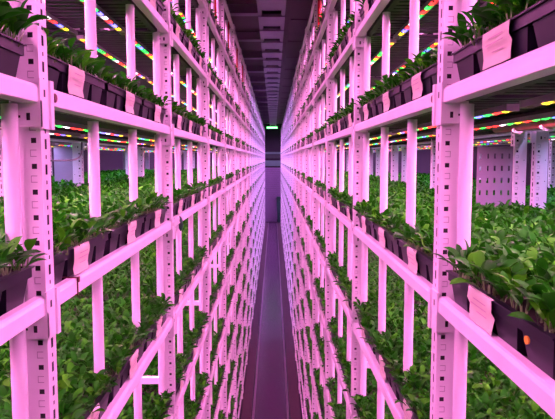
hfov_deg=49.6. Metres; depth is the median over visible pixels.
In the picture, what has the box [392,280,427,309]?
plants
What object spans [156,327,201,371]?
seedling tray
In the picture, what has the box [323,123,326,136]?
seedling tray
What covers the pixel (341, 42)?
seedling tray
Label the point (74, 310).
seedling tray
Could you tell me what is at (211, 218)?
seedling tray
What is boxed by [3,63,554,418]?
trays
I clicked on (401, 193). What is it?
seedling tray
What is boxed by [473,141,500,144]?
light
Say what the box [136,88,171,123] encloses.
seedling tray
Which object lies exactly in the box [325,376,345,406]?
seedling tray
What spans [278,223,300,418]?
trim
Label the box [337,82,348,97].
light
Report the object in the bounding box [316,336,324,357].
seedling tray
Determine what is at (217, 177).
seedling tray
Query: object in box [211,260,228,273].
seedling tray
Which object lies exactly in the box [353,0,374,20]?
seedling tray
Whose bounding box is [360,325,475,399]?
seedling tray
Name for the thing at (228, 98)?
seedling tray
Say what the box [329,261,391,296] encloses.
plants
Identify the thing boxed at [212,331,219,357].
seedling tray
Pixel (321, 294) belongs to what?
seedling tray
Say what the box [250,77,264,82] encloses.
joist
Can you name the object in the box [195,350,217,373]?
seedling tray
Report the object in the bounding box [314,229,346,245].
seedling tray
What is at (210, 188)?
seedling tray
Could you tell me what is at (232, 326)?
seedling tray
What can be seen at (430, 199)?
seedling tray
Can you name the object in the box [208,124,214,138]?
seedling tray
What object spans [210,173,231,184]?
seedling tray
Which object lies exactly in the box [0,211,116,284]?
seedling tray
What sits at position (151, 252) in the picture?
seedling tray
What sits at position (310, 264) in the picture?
seedling tray
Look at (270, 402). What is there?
floor
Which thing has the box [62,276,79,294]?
cable tie
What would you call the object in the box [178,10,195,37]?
light
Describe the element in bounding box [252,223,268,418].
rail
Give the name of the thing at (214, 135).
seedling tray
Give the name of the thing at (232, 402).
seedling tray
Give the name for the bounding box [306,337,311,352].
seedling tray
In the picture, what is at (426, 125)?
light
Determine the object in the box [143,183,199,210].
seedling tray
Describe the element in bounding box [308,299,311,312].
seedling tray
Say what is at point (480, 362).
seedling tray
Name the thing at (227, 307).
seedling tray
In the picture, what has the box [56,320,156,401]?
seedling tray
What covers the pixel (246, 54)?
joist
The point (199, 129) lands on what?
seedling tray
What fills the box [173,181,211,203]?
seedling tray
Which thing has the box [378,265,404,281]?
plants
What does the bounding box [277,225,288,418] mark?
rail
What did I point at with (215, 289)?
seedling tray
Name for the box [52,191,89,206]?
seedling tray
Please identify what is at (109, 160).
wall
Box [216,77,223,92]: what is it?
seedling tray
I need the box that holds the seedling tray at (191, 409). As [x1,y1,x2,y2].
[184,398,201,418]
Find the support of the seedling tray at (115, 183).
on the rack at (30, 106)
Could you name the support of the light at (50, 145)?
attached to the rack at (63, 170)
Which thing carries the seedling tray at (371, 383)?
on the rack at (452, 103)
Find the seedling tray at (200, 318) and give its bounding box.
[176,310,210,343]
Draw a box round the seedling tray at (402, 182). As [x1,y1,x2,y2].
[388,180,417,186]
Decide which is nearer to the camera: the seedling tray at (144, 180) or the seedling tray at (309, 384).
the seedling tray at (144, 180)
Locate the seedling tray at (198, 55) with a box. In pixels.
[193,42,205,68]
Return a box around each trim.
[241,223,267,418]
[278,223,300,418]
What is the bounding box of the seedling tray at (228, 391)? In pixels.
[219,388,229,410]
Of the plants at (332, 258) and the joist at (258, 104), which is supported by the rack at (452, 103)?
the plants at (332, 258)
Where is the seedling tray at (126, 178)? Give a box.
[117,176,153,180]
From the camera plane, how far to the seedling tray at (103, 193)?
3.77 m
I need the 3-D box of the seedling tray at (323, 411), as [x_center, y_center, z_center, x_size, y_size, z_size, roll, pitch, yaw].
[0.619,2.188,6.142,0.389,0.187,0.611,0,5,0]
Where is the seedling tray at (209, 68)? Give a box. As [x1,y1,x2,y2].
[207,59,213,78]
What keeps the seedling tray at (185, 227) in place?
on the rack at (30, 106)
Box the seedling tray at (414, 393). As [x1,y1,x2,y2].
[390,364,528,418]
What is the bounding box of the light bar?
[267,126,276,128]
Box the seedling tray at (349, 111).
[339,98,353,127]
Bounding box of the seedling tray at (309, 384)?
[306,376,311,393]
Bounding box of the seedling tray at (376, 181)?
[371,180,404,183]
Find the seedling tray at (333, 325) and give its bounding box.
[327,316,346,349]
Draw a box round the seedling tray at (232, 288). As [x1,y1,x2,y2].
[226,285,235,297]
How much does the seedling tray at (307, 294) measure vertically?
0.176 m
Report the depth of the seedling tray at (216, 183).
6.22 m
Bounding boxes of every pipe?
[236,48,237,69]
[317,0,321,28]
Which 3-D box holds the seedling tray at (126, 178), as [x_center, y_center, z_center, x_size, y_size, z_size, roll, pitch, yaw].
[-1.485,-0.256,6.286,0.405,0.183,0.639,0,5,0]
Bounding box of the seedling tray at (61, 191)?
[51,186,79,196]
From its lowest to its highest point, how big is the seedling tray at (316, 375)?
0.187 m
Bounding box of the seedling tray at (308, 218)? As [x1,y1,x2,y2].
[306,215,324,226]
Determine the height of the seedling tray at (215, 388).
0.176 m
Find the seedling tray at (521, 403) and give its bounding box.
[468,366,552,418]
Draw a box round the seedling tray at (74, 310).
[60,296,104,328]
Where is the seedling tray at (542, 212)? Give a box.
[512,207,554,222]
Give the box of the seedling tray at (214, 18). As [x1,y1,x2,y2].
[211,9,218,28]
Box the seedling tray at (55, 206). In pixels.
[0,199,71,214]
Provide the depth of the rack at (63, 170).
5.31 m
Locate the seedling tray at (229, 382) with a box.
[227,372,232,390]
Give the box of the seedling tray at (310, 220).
[307,219,324,230]
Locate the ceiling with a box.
[224,0,312,123]
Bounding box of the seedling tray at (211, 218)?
[197,218,228,231]
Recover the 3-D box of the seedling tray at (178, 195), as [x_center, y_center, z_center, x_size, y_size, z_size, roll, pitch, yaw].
[-0.763,-0.042,3.783,0.396,0.177,0.676,0,5,0]
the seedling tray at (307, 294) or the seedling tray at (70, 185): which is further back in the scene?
the seedling tray at (307, 294)
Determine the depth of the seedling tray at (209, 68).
5.60 m
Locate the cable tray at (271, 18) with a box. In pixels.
[256,0,285,125]
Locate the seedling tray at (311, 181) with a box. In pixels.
[310,178,338,190]
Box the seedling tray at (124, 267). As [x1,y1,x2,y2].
[105,258,152,279]
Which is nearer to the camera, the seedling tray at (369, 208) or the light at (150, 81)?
the seedling tray at (369, 208)
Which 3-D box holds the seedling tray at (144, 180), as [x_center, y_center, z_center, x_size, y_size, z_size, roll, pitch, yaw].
[-1.139,-0.205,5.685,0.405,0.183,0.639,0,5,0]
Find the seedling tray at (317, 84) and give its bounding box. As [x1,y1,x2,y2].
[313,78,319,91]
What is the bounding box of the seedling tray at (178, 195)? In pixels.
[115,185,187,216]
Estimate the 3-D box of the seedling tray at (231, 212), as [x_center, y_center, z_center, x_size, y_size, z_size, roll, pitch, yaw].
[-0.831,0.100,8.829,0.413,0.176,0.653,0,5,0]
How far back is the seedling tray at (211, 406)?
6.03 m
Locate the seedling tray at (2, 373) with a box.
[0,370,10,384]
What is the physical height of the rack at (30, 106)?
6.520 m
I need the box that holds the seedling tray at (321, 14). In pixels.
[318,11,324,28]
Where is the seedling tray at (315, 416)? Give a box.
[313,412,318,418]
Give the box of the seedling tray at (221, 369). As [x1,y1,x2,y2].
[212,364,225,385]
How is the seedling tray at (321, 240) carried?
on the rack at (452, 103)
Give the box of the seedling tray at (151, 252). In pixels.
[125,246,155,263]
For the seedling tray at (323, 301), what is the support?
on the rack at (452, 103)
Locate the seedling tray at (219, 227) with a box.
[193,223,223,240]
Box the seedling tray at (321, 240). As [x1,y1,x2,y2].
[316,234,347,255]
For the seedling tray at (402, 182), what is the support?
on the rack at (452, 103)
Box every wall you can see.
[2,148,211,175]
[263,124,325,213]
[336,143,548,184]
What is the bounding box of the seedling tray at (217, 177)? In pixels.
[194,175,223,190]
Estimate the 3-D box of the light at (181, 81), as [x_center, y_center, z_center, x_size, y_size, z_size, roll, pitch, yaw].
[-0.866,-1.219,6.214,0.040,0.023,1.804,0,5,0]
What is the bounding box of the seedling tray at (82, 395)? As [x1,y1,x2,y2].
[0,360,118,418]
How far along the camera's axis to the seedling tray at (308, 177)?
9.03 m
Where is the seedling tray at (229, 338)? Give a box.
[227,333,231,349]
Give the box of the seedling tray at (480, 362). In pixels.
[467,340,504,382]
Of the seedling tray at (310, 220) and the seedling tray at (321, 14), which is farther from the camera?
the seedling tray at (310, 220)
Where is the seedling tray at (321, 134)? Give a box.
[316,123,324,138]
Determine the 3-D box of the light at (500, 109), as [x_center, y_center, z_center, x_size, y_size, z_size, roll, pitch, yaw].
[0.667,-0.317,1.891,0.121,0.023,0.559,0,5,0]
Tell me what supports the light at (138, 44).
attached to the rack at (30, 106)
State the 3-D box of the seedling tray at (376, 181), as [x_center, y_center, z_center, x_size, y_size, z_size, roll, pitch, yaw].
[1.308,-0.268,7.157,0.405,0.183,0.639,0,5,0]
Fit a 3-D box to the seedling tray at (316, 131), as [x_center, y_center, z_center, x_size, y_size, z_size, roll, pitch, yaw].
[0.624,-0.890,7.109,0.405,0.183,0.621,0,5,0]
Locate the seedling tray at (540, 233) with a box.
[475,219,554,254]
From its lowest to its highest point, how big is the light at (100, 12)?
0.023 m
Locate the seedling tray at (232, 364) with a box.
[230,359,236,375]
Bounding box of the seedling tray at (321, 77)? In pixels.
[318,72,324,85]
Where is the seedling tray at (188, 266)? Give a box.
[141,255,202,291]
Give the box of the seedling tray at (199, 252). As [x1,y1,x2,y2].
[155,244,208,275]
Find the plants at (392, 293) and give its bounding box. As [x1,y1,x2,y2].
[334,276,403,309]
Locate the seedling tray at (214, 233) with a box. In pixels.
[182,229,219,249]
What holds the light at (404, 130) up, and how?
attached to the rack at (452, 103)
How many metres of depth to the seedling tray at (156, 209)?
3.02 m
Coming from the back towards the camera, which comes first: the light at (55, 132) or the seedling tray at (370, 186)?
the seedling tray at (370, 186)
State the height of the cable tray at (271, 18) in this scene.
0.180 m
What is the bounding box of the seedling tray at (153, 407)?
[117,388,174,418]
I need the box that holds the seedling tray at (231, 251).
[217,248,234,260]
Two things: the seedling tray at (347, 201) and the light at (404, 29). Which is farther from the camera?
the seedling tray at (347, 201)
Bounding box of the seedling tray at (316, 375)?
[313,368,323,388]
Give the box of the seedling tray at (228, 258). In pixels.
[211,254,231,268]
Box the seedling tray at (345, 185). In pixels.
[321,183,347,199]
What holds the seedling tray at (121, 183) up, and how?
on the rack at (30, 106)
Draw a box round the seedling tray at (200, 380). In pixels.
[184,372,211,411]
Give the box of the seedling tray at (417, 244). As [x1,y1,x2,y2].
[392,221,536,283]
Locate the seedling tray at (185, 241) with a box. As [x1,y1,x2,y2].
[174,236,213,255]
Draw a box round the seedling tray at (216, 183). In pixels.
[182,176,219,193]
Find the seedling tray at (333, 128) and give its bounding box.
[324,116,337,134]
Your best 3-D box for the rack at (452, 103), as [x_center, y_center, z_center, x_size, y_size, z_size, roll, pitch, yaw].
[0.888,-0.500,20.848,1.060,6.540,41.860,0,5,0]
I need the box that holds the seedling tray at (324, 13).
[321,0,349,15]
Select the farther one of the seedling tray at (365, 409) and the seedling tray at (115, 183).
the seedling tray at (115, 183)
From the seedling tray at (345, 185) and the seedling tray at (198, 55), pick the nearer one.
the seedling tray at (198, 55)
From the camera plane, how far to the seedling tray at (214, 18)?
6.12 m
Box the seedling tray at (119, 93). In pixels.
[99,66,147,115]
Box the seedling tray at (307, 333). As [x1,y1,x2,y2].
[305,326,309,339]
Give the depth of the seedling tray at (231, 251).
8.86 m
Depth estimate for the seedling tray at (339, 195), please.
4.61 m
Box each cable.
[50,142,82,161]
[528,143,548,189]
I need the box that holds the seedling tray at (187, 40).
[181,28,200,55]
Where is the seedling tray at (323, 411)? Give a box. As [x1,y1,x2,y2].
[320,406,324,418]
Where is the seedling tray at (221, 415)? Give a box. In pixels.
[218,409,225,418]
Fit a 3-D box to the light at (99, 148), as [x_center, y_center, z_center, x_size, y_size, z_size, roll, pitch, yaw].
[-2.268,-0.819,8.145,0.040,0.023,1.804,0,5,0]
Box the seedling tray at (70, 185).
[51,183,103,191]
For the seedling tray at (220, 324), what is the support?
on the rack at (30, 106)
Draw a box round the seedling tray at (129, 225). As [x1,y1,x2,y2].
[52,198,147,255]
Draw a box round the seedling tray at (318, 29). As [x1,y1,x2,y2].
[314,24,319,38]
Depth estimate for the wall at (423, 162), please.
15.69 m
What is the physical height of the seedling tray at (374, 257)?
0.183 m
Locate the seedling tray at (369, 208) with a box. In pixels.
[351,199,433,239]
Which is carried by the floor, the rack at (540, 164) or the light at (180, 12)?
the rack at (540, 164)
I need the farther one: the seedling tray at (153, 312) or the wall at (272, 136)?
the wall at (272, 136)
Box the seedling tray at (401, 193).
[379,190,432,197]
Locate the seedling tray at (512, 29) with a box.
[442,0,554,80]
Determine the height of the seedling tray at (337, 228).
0.187 m
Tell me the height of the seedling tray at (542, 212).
0.168 m
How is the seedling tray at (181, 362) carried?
on the rack at (30, 106)
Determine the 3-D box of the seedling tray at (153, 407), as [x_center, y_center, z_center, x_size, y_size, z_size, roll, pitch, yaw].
[-0.794,1.149,3.193,0.435,0.173,0.706,0,5,0]
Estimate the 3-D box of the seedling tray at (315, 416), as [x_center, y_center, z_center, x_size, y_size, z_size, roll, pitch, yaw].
[0.647,2.663,7.416,0.390,0.187,0.611,0,5,0]
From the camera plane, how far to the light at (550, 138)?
5.16 m
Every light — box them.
[0,122,80,136]
[46,11,77,34]
[50,145,86,148]
[55,120,87,130]
[55,143,112,148]
[76,35,148,79]
[79,0,125,34]
[79,134,149,144]
[99,128,127,136]
[99,148,124,150]
[125,35,180,79]
[137,134,181,144]
[147,79,181,100]
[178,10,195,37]
[179,79,196,95]
[180,100,196,111]
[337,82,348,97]
[369,132,391,139]
[369,141,380,144]
[370,39,395,66]
[388,132,435,142]
[389,39,437,75]
[391,128,406,134]
[393,20,408,39]
[417,122,435,130]
[419,0,438,19]
[473,133,554,142]
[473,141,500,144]
[474,104,519,118]
[474,111,554,129]
[501,136,554,142]
[519,93,554,107]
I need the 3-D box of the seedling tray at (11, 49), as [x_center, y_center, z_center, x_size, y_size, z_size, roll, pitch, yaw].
[-0.771,-0.376,1.155,0.474,0.205,0.655,0,5,0]
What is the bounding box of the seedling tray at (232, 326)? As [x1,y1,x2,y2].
[230,322,235,336]
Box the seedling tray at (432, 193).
[420,191,475,198]
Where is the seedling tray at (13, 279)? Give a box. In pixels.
[0,228,46,315]
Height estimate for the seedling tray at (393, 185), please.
0.187 m
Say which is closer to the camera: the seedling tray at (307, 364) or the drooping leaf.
the drooping leaf
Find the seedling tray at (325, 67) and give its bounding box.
[321,63,348,78]
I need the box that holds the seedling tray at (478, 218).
[471,207,554,231]
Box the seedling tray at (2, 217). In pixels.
[0,214,4,223]
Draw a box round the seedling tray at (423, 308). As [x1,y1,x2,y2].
[414,299,427,316]
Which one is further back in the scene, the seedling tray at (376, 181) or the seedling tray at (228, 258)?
the seedling tray at (228, 258)
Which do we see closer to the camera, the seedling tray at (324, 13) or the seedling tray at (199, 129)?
the seedling tray at (199, 129)
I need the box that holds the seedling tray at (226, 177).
[196,174,228,186]
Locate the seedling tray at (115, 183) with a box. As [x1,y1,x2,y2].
[74,182,123,189]
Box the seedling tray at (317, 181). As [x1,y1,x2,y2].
[313,180,345,193]
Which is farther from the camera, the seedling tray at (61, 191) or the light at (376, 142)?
the light at (376, 142)
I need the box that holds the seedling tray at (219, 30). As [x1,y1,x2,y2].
[217,24,224,39]
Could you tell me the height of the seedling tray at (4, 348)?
0.169 m
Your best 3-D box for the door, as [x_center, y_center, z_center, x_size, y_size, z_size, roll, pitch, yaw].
[-0.285,-1.606,42.936,1.240,5.000,0.160,0,5,0]
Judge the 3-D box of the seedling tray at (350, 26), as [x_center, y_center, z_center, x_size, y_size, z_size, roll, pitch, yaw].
[0.636,-1.185,3.968,0.435,0.166,0.657,0,5,0]
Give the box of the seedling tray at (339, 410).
[327,400,345,418]
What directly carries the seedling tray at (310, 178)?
on the rack at (452, 103)
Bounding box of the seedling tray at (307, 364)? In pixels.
[305,362,309,376]
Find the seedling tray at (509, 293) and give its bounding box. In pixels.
[432,239,554,379]
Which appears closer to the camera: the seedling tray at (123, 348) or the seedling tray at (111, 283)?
the seedling tray at (123, 348)
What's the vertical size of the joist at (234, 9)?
0.160 m
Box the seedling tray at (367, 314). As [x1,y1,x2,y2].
[353,296,427,353]
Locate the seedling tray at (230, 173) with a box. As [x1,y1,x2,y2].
[211,172,234,183]
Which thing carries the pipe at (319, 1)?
attached to the rack at (452, 103)
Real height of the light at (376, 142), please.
0.023 m
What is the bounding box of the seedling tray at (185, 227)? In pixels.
[181,223,194,233]
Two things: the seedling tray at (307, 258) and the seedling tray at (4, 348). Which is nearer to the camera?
the seedling tray at (4, 348)
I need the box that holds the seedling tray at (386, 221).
[365,207,477,259]
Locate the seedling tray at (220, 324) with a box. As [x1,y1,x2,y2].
[212,317,225,340]
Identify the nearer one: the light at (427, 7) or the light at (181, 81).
the light at (427, 7)
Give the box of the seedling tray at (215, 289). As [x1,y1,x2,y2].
[194,282,222,304]
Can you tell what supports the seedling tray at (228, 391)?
on the rack at (30, 106)
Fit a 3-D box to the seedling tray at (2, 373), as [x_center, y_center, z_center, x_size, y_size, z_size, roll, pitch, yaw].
[-1.107,0.679,1.948,0.442,0.177,0.658,0,5,0]
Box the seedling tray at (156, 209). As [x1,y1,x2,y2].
[76,192,172,235]
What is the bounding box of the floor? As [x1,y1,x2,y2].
[239,222,302,418]
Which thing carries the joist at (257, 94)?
attached to the ceiling
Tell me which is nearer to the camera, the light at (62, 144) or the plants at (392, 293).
the plants at (392, 293)
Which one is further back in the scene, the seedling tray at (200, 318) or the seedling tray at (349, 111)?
the seedling tray at (200, 318)
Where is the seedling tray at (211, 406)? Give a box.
[210,404,215,418]
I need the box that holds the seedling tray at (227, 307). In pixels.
[213,303,229,320]
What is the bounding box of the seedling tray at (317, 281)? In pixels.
[313,276,324,297]
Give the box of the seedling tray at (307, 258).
[303,254,309,263]
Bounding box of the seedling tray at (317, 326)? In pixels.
[312,322,323,339]
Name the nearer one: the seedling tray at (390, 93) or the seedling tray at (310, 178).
the seedling tray at (390, 93)
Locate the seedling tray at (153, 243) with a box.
[143,239,175,250]
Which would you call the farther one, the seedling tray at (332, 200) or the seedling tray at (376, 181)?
the seedling tray at (376, 181)
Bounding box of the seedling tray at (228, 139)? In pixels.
[225,134,230,144]
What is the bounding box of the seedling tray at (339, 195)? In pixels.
[331,190,378,215]
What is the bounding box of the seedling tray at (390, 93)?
[370,70,406,114]
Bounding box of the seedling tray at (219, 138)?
[216,129,223,142]
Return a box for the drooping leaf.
[179,216,183,230]
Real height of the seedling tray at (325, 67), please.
0.176 m
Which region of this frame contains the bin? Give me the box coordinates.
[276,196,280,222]
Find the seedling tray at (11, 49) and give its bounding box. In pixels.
[0,0,51,77]
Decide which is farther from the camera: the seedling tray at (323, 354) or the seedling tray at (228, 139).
the seedling tray at (228, 139)
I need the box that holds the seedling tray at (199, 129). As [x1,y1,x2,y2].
[193,115,208,136]
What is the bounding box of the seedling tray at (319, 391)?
[316,384,323,410]
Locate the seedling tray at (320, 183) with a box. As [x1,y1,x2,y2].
[317,181,347,197]
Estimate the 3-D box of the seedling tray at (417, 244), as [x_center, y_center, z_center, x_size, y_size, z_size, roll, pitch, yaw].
[0.656,0.160,2.168,0.426,0.167,0.575,0,5,0]
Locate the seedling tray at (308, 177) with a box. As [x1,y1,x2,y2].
[305,176,325,186]
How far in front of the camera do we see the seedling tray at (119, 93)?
2.40 m
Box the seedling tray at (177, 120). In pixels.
[172,101,192,129]
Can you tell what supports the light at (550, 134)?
attached to the rack at (540, 164)
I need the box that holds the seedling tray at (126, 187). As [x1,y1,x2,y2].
[86,183,150,192]
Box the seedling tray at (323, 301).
[321,300,346,318]
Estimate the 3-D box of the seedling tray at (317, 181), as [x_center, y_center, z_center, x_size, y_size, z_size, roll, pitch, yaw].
[0.622,-0.264,7.162,0.413,0.176,0.653,0,5,0]
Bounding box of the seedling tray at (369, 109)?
[351,88,378,121]
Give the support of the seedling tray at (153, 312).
on the rack at (30, 106)
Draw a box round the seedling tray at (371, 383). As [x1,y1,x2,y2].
[337,358,376,402]
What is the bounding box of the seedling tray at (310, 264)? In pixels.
[307,259,320,273]
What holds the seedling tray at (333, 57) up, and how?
on the rack at (452, 103)
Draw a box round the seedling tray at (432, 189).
[405,187,434,193]
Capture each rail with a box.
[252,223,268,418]
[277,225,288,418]
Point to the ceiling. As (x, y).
(297, 12)
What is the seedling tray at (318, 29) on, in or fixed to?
on the rack at (452, 103)
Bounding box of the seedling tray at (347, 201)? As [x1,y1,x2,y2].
[336,193,405,220]
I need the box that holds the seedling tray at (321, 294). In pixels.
[317,287,337,308]
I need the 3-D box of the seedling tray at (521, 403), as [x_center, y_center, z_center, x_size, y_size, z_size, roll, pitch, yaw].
[0.974,0.765,2.211,0.403,0.165,0.594,0,5,0]
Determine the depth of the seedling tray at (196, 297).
5.76 m
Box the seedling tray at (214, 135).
[211,125,218,140]
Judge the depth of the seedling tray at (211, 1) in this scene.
5.54 m
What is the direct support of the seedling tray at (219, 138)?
on the rack at (30, 106)
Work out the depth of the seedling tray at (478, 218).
2.65 m
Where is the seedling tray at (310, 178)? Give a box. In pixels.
[308,177,325,188]
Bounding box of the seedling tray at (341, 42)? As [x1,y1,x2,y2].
[332,29,346,57]
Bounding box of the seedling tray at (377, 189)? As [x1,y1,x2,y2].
[370,187,405,192]
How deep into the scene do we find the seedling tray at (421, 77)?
2.08 m
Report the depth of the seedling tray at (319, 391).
6.80 m
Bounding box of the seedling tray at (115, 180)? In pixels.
[100,179,141,184]
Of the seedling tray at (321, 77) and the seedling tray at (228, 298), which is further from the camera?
the seedling tray at (228, 298)
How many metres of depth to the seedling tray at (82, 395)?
2.04 m
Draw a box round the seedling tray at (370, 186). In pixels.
[369,183,397,188]
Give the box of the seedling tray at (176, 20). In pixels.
[114,2,187,40]
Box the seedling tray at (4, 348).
[0,321,82,376]
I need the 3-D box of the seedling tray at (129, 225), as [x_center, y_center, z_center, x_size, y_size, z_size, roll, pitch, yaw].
[-0.790,0.070,2.507,0.422,0.168,0.653,0,5,0]
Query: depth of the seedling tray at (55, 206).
2.61 m
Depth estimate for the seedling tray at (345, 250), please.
6.01 m
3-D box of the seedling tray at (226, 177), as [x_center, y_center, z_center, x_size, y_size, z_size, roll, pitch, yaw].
[-0.803,-0.362,7.590,0.422,0.177,0.615,0,5,0]
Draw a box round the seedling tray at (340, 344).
[326,334,347,373]
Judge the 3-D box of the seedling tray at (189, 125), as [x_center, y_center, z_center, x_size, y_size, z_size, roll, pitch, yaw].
[-0.783,-0.628,4.322,0.424,0.176,0.621,0,5,0]
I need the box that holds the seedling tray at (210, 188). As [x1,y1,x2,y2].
[181,179,213,195]
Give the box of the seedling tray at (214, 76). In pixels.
[211,69,219,86]
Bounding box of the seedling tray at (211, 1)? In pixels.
[172,0,212,14]
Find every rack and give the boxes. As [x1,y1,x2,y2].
[0,0,264,418]
[48,28,194,186]
[281,0,554,418]
[346,33,554,208]
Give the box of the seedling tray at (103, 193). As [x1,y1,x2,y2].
[62,188,128,196]
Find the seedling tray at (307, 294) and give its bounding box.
[304,289,309,301]
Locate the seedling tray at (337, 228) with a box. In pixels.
[310,224,338,235]
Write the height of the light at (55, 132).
0.023 m
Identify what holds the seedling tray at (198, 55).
on the rack at (30, 106)
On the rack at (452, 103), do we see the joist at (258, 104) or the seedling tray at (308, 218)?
the seedling tray at (308, 218)
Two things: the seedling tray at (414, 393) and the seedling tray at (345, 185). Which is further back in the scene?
the seedling tray at (345, 185)
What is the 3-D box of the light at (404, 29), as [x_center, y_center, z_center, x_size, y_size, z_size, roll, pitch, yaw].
[0.702,-1.007,3.341,0.059,0.023,0.494,0,5,0]
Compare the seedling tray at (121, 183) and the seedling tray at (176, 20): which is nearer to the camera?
the seedling tray at (176, 20)
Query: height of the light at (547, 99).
0.023 m
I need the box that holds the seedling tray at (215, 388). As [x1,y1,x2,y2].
[212,381,221,407]
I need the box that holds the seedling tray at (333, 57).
[326,45,337,68]
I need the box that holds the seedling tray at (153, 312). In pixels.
[82,290,175,351]
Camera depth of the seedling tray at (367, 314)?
3.36 m
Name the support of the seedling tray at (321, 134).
on the rack at (452, 103)
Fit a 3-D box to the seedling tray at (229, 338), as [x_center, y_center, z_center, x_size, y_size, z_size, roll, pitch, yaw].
[-0.807,1.864,8.384,0.422,0.177,0.615,0,5,0]
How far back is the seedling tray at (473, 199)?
3.92 m
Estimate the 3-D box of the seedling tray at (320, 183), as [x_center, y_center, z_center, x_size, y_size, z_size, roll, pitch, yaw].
[0.639,-0.217,6.556,0.405,0.183,0.621,0,5,0]
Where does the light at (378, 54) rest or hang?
attached to the rack at (452, 103)
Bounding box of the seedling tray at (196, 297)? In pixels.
[183,294,216,313]
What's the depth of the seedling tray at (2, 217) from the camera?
2.07 m
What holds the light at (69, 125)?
attached to the rack at (30, 106)
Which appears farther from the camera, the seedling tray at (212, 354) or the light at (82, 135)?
the seedling tray at (212, 354)
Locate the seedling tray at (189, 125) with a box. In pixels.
[180,110,198,133]
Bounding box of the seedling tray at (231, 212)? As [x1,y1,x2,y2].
[211,210,234,222]
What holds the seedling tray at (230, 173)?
on the rack at (30, 106)
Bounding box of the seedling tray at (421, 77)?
[394,44,437,102]
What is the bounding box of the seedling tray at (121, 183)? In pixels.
[115,181,154,187]
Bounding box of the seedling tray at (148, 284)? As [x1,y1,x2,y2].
[116,268,190,305]
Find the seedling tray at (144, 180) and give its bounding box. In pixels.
[139,179,174,183]
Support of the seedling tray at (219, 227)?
on the rack at (30, 106)
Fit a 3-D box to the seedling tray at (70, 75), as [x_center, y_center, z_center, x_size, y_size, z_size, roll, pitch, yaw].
[-0.762,-0.413,1.827,0.435,0.167,0.620,0,5,0]
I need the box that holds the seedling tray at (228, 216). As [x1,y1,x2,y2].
[211,214,233,227]
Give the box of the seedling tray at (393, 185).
[389,184,429,190]
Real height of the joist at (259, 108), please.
0.160 m
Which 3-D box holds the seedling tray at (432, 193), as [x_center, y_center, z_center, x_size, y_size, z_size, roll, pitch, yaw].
[1.338,-0.054,4.666,0.413,0.176,0.653,0,5,0]
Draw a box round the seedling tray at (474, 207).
[419,201,498,212]
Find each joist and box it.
[227,4,259,15]
[236,32,261,41]
[242,51,263,58]
[247,66,264,72]
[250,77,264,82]
[252,85,265,90]
[254,92,266,96]
[255,98,266,101]
[257,103,267,106]
[258,107,267,110]
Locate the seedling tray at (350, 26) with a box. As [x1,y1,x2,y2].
[339,11,406,43]
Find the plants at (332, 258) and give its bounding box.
[325,250,375,280]
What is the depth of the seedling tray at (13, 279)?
1.40 m
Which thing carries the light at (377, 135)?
attached to the rack at (452, 103)
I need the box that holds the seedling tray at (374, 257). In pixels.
[368,252,378,267]
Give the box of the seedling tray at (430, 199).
[393,195,434,206]
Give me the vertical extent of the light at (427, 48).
0.023 m
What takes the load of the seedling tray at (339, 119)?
on the rack at (452, 103)
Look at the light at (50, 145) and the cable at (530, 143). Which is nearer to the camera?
the cable at (530, 143)
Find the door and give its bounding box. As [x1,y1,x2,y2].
[265,152,280,221]
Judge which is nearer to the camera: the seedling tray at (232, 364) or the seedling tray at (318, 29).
the seedling tray at (318, 29)
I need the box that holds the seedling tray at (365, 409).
[350,392,393,418]
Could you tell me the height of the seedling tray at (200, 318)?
0.171 m
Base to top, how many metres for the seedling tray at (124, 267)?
0.187 m
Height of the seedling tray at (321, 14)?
0.176 m
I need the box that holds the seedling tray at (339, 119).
[331,106,346,131]
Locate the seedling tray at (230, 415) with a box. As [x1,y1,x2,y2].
[228,412,234,418]
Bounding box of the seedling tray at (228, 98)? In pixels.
[226,90,230,102]
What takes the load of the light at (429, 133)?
attached to the rack at (452, 103)
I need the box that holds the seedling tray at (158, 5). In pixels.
[149,0,165,16]
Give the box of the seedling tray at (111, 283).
[65,273,130,302]
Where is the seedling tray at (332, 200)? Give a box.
[327,186,374,208]
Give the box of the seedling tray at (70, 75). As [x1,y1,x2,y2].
[41,27,114,103]
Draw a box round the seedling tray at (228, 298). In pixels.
[226,293,232,310]
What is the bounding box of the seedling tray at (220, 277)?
[211,270,224,288]
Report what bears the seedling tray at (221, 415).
on the rack at (30, 106)
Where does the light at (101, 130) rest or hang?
attached to the rack at (30, 106)
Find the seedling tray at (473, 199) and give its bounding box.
[472,197,508,206]
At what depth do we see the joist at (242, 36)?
11.85 m
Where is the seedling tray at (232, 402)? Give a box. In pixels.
[230,395,235,413]
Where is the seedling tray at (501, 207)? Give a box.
[475,199,554,214]
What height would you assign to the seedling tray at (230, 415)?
0.176 m
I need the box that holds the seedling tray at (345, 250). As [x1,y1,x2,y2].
[320,243,347,260]
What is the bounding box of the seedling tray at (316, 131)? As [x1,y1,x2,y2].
[314,130,319,140]
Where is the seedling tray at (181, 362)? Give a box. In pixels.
[132,352,192,400]
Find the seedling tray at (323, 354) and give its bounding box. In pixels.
[320,353,337,379]
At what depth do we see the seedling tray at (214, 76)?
6.09 m
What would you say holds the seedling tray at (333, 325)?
on the rack at (452, 103)
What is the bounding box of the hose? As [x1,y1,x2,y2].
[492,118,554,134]
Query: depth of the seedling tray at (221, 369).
7.07 m
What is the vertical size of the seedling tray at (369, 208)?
0.169 m
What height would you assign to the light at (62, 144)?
0.023 m

